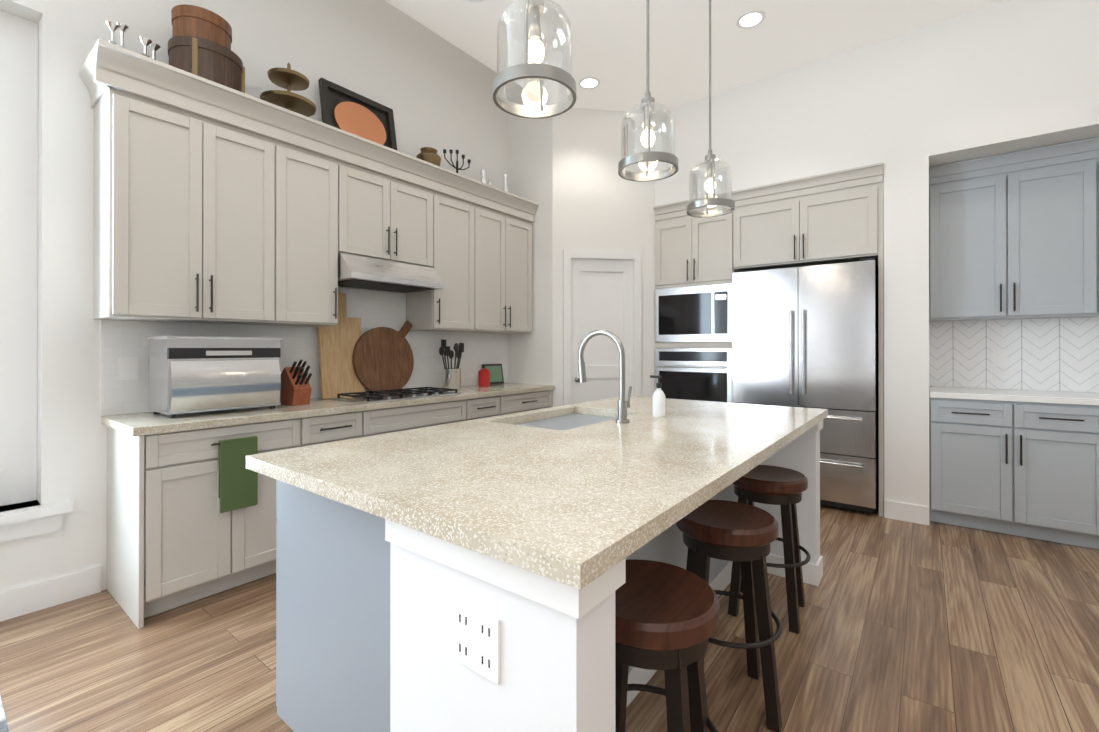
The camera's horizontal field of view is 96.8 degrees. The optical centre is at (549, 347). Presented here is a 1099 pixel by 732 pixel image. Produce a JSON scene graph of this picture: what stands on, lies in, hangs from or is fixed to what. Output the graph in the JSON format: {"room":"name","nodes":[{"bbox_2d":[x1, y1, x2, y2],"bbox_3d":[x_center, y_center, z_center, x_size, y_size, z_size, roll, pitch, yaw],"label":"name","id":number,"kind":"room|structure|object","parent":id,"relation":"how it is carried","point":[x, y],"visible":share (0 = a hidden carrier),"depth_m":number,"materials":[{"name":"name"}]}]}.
{"room":"kitchen","nodes":[
{"label":"kitchen","id":0,"kind":"room"},
{"bbox_2d":[0,0,506,592],"bbox_3d":[-2.564,-0.750,2.423,0.180,4.050,11.700,0,0,38],"label":"wall","id":1,"kind":"structure","parent":0,"point":[430,88],"depth_m":2.54,"materials":[{"name":"white paint"}]},
{"bbox_2d":[0,10,72,542],"bbox_3d":[-2.918,-0.366,1.887,0.260,2.539,1.520,0,0,38],"label":"window","id":2,"kind":"structure","parent":1,"relation":"in","point":[18,227],"depth_m":2.40,"materials":[{"name":"white wood"}]},
{"bbox_2d":[0,566,100,621],"bbox_3d":[-4.197,1.204,0.133,0.015,0.130,6.085,0,0,38],"label":"baseboard","id":3,"kind":"structure","parent":1,"relation":"attached to","point":[20,601],"depth_m":2.39,"materials":[{"name":"white wood"}]},
{"bbox_2d":[101,287,506,415],"bbox_3d":[-1.391,-0.039,3.791,0.007,0.804,3.132,0,0,38],"label":"backsplash","id":4,"kind":"structure","parent":1,"relation":"attached to","point":[371,309],"depth_m":3.41,"materials":[{"name":"tile"}]},
{"bbox_2d":[119,357,137,379],"bbox_3d":[-2.273,0.116,2.633,0.004,0.120,0.080,0,0,38],"label":"outlet","id":5,"kind":"object","parent":4,"relation":"attached to","point":[128,368],"visible":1,"depth_m":2.63,"materials":[{"name":"white plastic"}]},
{"bbox_2d":[79,39,538,333],"bbox_3d":[-1.252,-0.774,3.627,0.428,1.265,3.208,0,0,38],"label":"upper cabinet","id":6,"kind":"object","parent":1,"relation":"attached to","point":[216,203],"visible":0.98,"depth_m":2.85,"materials":[{"name":"grey paint"}]},
{"bbox_2d":[104,21,125,48],"bbox_3d":[-2.188,-1.511,2.438,0.068,0.200,0.070,0,0,38],"label":"candle holder","id":7,"kind":"object","parent":6,"relation":"on","point":[122,28],"depth_m":2.44,"materials":[{"name":"white ceramic"}]},
{"bbox_2d":[138,36,157,59],"bbox_3d":[-2.096,-1.501,2.525,0.068,0.180,0.070,0,0,38],"label":"candle holder","id":8,"kind":"object","parent":6,"relation":"on","point":[146,42],"depth_m":2.53,"materials":[{"name":"white"}]},
{"bbox_2d":[168,4,244,92],"bbox_3d":[-1.950,-1.625,2.773,0.350,0.430,0.350,0,0,38],"label":"wooden bucket","id":9,"kind":"object","parent":6,"relation":"on","point":[199,42],"visible":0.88,"depth_m":2.64,"materials":[{"name":"wood"},{"name":"bronze"}]},
{"bbox_2d":[260,63,315,116],"bbox_3d":[-1.671,-1.619,3.127,0.320,0.420,0.320,0,0,38],"label":"tiered stand","id":10,"kind":"object","parent":6,"relation":"on","point":[288,79],"visible":0.71,"depth_m":3.08,"materials":[{"name":"brown metal"}]},
{"bbox_2d":[318,77,396,149],"bbox_3d":[-1.403,-1.647,3.627,0.123,0.480,0.580,0,0,38],"label":"framed picture","id":11,"kind":"object","parent":6,"relation":"on","point":[347,110],"visible":0.56,"depth_m":3.60},
{"bbox_2d":[338,253,444,292],"bbox_3d":[-1.234,-0.531,3.592,0.498,0.178,0.777,0,0,38],"label":"range hood","id":12,"kind":"object","parent":6,"relation":"attached to","point":[359,272],"visible":0.84,"depth_m":3.44,"materials":[{"name":"silver metal"}]},
{"bbox_2d":[416,147,440,165],"bbox_3d":[-0.998,-1.516,4.035,0.200,0.220,0.200,0,0,38],"label":"brass urn","id":13,"kind":"object","parent":6,"relation":"on","point":[429,155],"visible":0.67,"depth_m":3.97,"materials":[{"name":"brown metal"}]},
{"bbox_2d":[443,149,470,172],"bbox_3d":[-0.807,-1.563,4.267,0.117,0.315,0.307,0,0,38],"label":"candelabra","id":14,"kind":"object","parent":6,"relation":"on","point":[457,153],"visible":0.75,"depth_m":4.26,"materials":[{"name":"black metal"}]},
{"bbox_2d":[480,169,491,185],"bbox_3d":[-0.608,-1.515,4.492,0.088,0.220,0.088,0,0,26],"label":"vase","id":15,"kind":"object","parent":6,"relation":"on","point":[483,172],"depth_m":4.47,"materials":[{"name":"white ceramic"}]},
{"bbox_2d":[503,174,508,191],"bbox_3d":[-0.424,-1.535,4.716,0.069,0.260,0.069,0,0,26],"label":"vase","id":16,"kind":"object","parent":6,"relation":"on","point":[505,176],"depth_m":4.70,"materials":[{"name":"white ceramic"}]},
{"bbox_2d":[0,504,1098,731],"bbox_3d":[0.797,1.308,-0.167,8.700,0.080,11.700,0,0,38],"label":"floor","id":17,"kind":"structure","parent":0,"point":[910,626],"depth_m":2.03,"materials":[{"name":"brown wood"}]},
{"bbox_2d":[0,696,8,731],"bbox_3d":[-2.152,1.252,0.821,1.680,0.028,1.700,0,0,38],"label":"shag rug","id":18,"kind":"object","parent":17,"relation":"on","point":[3,725],"visible":1,"depth_m":1.65,"materials":[{"name":"white fabric"}]},
{"bbox_2d":[101,383,554,628],"bbox_3d":[-1.136,0.820,3.593,0.649,0.914,3.132,0,0,38],"label":"base cabinet","id":19,"kind":"object","parent":17,"relation":"on","point":[191,507],"visible":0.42,"depth_m":2.45,"materials":[{"name":"grey paint"}]},
{"bbox_2d":[147,336,282,417],"bbox_3d":[-1.859,0.153,2.736,0.357,0.414,0.552,0,0,38],"label":"bread box","id":20,"kind":"object","parent":19,"relation":"on","point":[190,374],"visible":1,"depth_m":2.59,"materials":[{"name":"silver metal"}]},
{"bbox_2d":[280,360,311,405],"bbox_3d":[-1.587,0.219,3.073,0.252,0.284,0.105,0,0,38],"label":"knife block","id":21,"kind":"object","parent":19,"relation":"on","point":[296,389],"visible":1,"depth_m":3.04,"materials":[{"name":"brown wood"}]},
{"bbox_2d":[317,292,364,398],"bbox_3d":[-1.509,-0.018,3.530,0.109,0.759,0.320,0,0,38],"label":"rectangular cutting board","id":22,"kind":"object","parent":19,"relation":"on","point":[336,344],"visible":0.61,"depth_m":3.50,"materials":[{"name":"brown wood"}]},
{"bbox_2d":[352,321,413,391],"bbox_3d":[-1.269,0.074,3.768,0.087,0.578,0.534,0,0,38],"label":"round cutting board","id":23,"kind":"object","parent":19,"relation":"on","point":[382,358],"visible":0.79,"depth_m":3.74,"materials":[{"name":"brown wood"}]},
{"bbox_2d":[330,387,460,403],"bbox_3d":[-1.098,0.342,3.564,0.420,0.040,0.820,0,0,38],"label":"cooktop","id":24,"kind":"object","parent":19,"relation":"in","point":[387,395],"visible":1,"depth_m":3.44,"materials":[{"name":"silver metal"}]},
{"bbox_2d":[439,339,463,389],"bbox_3d":[-0.836,0.149,4.188,0.182,0.430,0.218,0,0,38],"label":"utensil crock","id":25,"kind":"object","parent":19,"relation":"on","point":[451,377],"visible":0.96,"depth_m":4.13,"materials":[{"name":"silver metal"}]},
{"bbox_2d":[478,368,489,386],"bbox_3d":[-0.608,0.280,4.537,0.110,0.170,0.110,0,0,38],"label":"canister","id":26,"kind":"object","parent":19,"relation":"on","point":[483,377],"visible":1,"depth_m":4.49,"materials":[{"name":"red ceramic"}]},
{"bbox_2d":[482,364,503,384],"bbox_3d":[-0.555,0.265,4.799,0.054,0.200,0.260,0,0,38],"label":"picture frame","id":27,"kind":"object","parent":19,"relation":"on","point":[496,373],"visible":0.75,"depth_m":4.81,"materials":[{"name":"green"}]},
{"bbox_2d":[257,420,822,731],"bbox_3d":[0.292,0.829,2.140,1.246,0.888,2.424,0,0,38],"label":"kitchen island","id":28,"kind":"object","parent":17,"relation":"on","point":[467,576],"depth_m":1.10,"materials":[{"name":"grey paint"}]},
{"bbox_2d":[246,420,753,591],"bbox_3d":[-0.153,0.363,1.544,1.270,0.040,0.990,0,0,38],"label":"island countertop","id":29,"kind":"structure","parent":28,"relation":"on","point":[554,505],"depth_m":1.22,"materials":[{"name":"beige stone"}]},
{"bbox_2d":[482,404,573,423],"bbox_3d":[-0.104,0.366,2.585,0.080,0.040,0.720,0,0,38],"label":"island countertop","id":30,"kind":"structure","parent":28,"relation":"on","point":[506,419],"depth_m":2.56,"materials":[{"name":"beige stone"}]},
{"bbox_2d":[562,412,801,467],"bbox_3d":[0.507,0.397,1.976,0.750,0.105,2.428,0,0,38],"label":"island countertop","id":31,"kind":"structure","parent":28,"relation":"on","point":[763,441],"depth_m":1.99,"materials":[{"name":"beige stone"}]},
{"bbox_2d":[510,412,617,427],"bbox_3d":[0.103,0.489,2.426,0.464,0.231,0.744,0,0,38],"label":"sink","id":32,"kind":"object","parent":31,"relation":"in","point":[560,419],"depth_m":2.57,"materials":[{"name":"grey metal"}]},
{"bbox_2d":[578,330,631,422],"bbox_3d":[0.261,0.130,2.314,0.275,0.427,0.099,0,0,38],"label":"faucet","id":33,"kind":"object","parent":31,"relation":"on","point":[623,404],"visible":1,"depth_m":2.24,"materials":[{"name":"silver metal"}]},
{"bbox_2d":[650,375,665,416],"bbox_3d":[0.539,0.243,2.431,0.077,0.202,0.064,0,0,38],"label":"soap dispenser","id":34,"kind":"object","parent":31,"relation":"on","point":[658,403],"visible":1,"depth_m":2.40,"materials":[{"name":"white plastic"}]},
{"bbox_2d":[574,396,827,435],"bbox_3d":[0.819,0.367,2.808,1.270,0.040,0.760,0,0,38],"label":"island countertop","id":35,"kind":"structure","parent":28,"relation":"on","point":[765,414],"depth_m":2.66,"materials":[{"name":"beige stone"}]},
{"bbox_2d":[615,559,719,731],"bbox_3d":[0.244,0.940,1.231,0.375,0.667,0.374,0,0,38],"label":"bar stool","id":36,"kind":"object","parent":17,"relation":"on","point":[667,616],"visible":0.71,"depth_m":1.13,"materials":[{"name":"brown wood"}]},
{"bbox_2d":[676,500,781,731],"bbox_3d":[0.643,0.941,1.782,0.397,0.666,0.397,0,0,38],"label":"bar stool","id":37,"kind":"object","parent":17,"relation":"on","point":[746,535],"visible":0.81,"depth_m":1.66,"materials":[{"name":"brown wood"}]},
{"bbox_2d":[653,162,883,516],"bbox_3d":[1.955,-0.048,4.466,1.854,2.656,0.743,0,0,38],"label":"tall cabinet","id":38,"kind":"object","parent":17,"relation":"on","point":[831,217],"visible":0.62,"depth_m":4.33,"materials":[{"name":"grey paint"}]},
{"bbox_2d":[728,465,810,633],"bbox_3d":[1.058,0.943,2.371,0.375,0.667,0.374,0,0,38],"label":"bar stool","id":39,"kind":"object","parent":17,"relation":"on","point":[783,488],"visible":0.75,"depth_m":2.24,"materials":[{"name":"brown wood"}]},
{"bbox_2d":[732,258,878,512],"bbox_3d":[2.216,0.304,4.213,1.042,1.949,0.771,0,0,38],"label":"refrigerator","id":40,"kind":"object","parent":17,"relation":"on","point":[805,336],"visible":0.77,"depth_m":3.84,"materials":[{"name":"stainless steel"}]},
{"bbox_2d":[929,394,1092,548],"bbox_3d":[3.309,0.820,3.483,0.937,0.914,0.647,0,0,38],"label":"base cabinet","id":41,"kind":"object","parent":17,"relation":"on","point":[1023,463],"depth_m":3.25,"materials":[{"name":"grey paint"}]},
{"bbox_2d":[929,386,1098,401],"bbox_3d":[3.628,0.342,3.234,1.748,0.039,0.655,0,0,38],"label":"countertop","id":42,"kind":"structure","parent":41,"relation":"on","point":[946,392],"depth_m":3.38,"materials":[{"name":"beige stone"}]},
{"bbox_2d":[1093,402,1098,549],"bbox_3d":[3.952,0.819,2.988,0.937,0.914,0.647,0,0,38],"label":"base cabinet","id":43,"kind":"object","parent":17,"relation":"on","point":[1095,404],"depth_m":3.02,"materials":[{"name":"grey paint"}]},
{"bbox_2d":[507,81,654,406],"bbox_3d":[0.327,-0.743,4.960,1.310,4.050,0.805,0,0,38],"label":"wall","id":44,"kind":"structure","parent":0,"point":[562,170],"depth_m":4.76,"materials":[{"name":"white paint"}]},
{"bbox_2d":[563,250,640,405],"bbox_3d":[0.509,0.177,4.791,0.770,2.210,0.140,0,0,-7],"label":"door frame","id":45,"kind":"structure","parent":44,"relation":"attached to","point":[569,255],"depth_m":4.72,"materials":[{"name":"white wood"}]},
{"bbox_2d":[571,259,632,403],"bbox_3d":[0.505,0.208,4.766,0.465,2.124,0.484,0,0,38],"label":"pantry door","id":46,"kind":"structure","parent":44,"relation":"in","point":[601,294],"depth_m":4.77,"materials":[{"name":"white wood"}]},
{"bbox_2d":[384,0,1009,112],"bbox_3d":[0.797,-2.602,-0.156,8.700,0.560,11.700,0,0,38],"label":"ceiling","id":47,"kind":"structure","parent":0,"point":[609,44],"depth_m":3.63,"materials":[{"name":"white paint"}]},
{"bbox_2d":[493,0,575,118],"bbox_3d":[-0.044,-1.528,1.453,0.248,1.580,0.248,0,0,38],"label":"pendant light","id":48,"kind":"object","parent":47,"relation":"hanging from","point":[534,66],"visible":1,"depth_m":1.42,"materials":[{"name":"clear glass"}]},
{"bbox_2d":[579,77,599,88],"bbox_3d":[0.349,-2.307,4.263,0.189,0.006,0.189,0,0,29],"label":"recessed light","id":49,"kind":"object","parent":47,"relation":"in","point":[587,82],"depth_m":4.26,"materials":[{"name":"white plastic"}]},
{"bbox_2d":[618,0,677,181],"bbox_3d":[0.413,-1.526,2.048,0.248,1.580,0.248,0,0,38],"label":"pendant light","id":50,"kind":"object","parent":47,"relation":"hanging from","point":[647,106],"visible":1,"depth_m":2.03,"materials":[{"name":"clear glass"}]},
{"bbox_2d":[687,0,734,217],"bbox_3d":[0.870,-1.524,2.642,0.248,1.580,0.248,0,0,38],"label":"pendant light","id":51,"kind":"object","parent":47,"relation":"hanging from","point":[710,160],"visible":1,"depth_m":2.63,"materials":[{"name":"clear glass"}]},
{"bbox_2d":[736,10,764,28],"bbox_3d":[1.419,-2.309,3.440,0.189,0.006,0.189,0,0,14],"label":"recessed light","id":52,"kind":"object","parent":47,"relation":"in","point":[750,19],"depth_m":3.44,"materials":[{"name":"white plastic"}]},
{"bbox_2d":[655,0,1098,524],"bbox_3d":[3.538,-0.517,3.401,8.700,3.590,0.810,0,0,38],"label":"wall","id":53,"kind":"structure","parent":0,"point":[909,109],"depth_m":3.58,"materials":[{"name":"white paint"}]},
{"bbox_2d":[884,500,928,524],"bbox_3d":[2.620,1.213,3.581,0.266,0.130,0.015,0,0,38],"label":"baseboard","id":54,"kind":"structure","parent":53,"relation":"attached to","point":[919,514],"depth_m":3.57,"materials":[{"name":"white wood"}]},
{"bbox_2d":[929,317,1098,392],"bbox_3d":[3.824,0.056,3.489,1.749,0.533,0.012,0,0,38],"label":"backsplash","id":55,"kind":"structure","parent":53,"relation":"attached to","point":[1056,354],"depth_m":3.70,"materials":[{"name":"white tile"}]},
{"bbox_2d":[929,137,1098,321],"bbox_3d":[3.705,-0.793,3.337,1.749,1.162,0.402,0,0,38],"label":"upper cabinet","id":56,"kind":"object","parent":53,"relation":"attached to","point":[1013,235],"visible":1,"depth_m":3.44,"materials":[{"name":"grey paint"}]}
]}

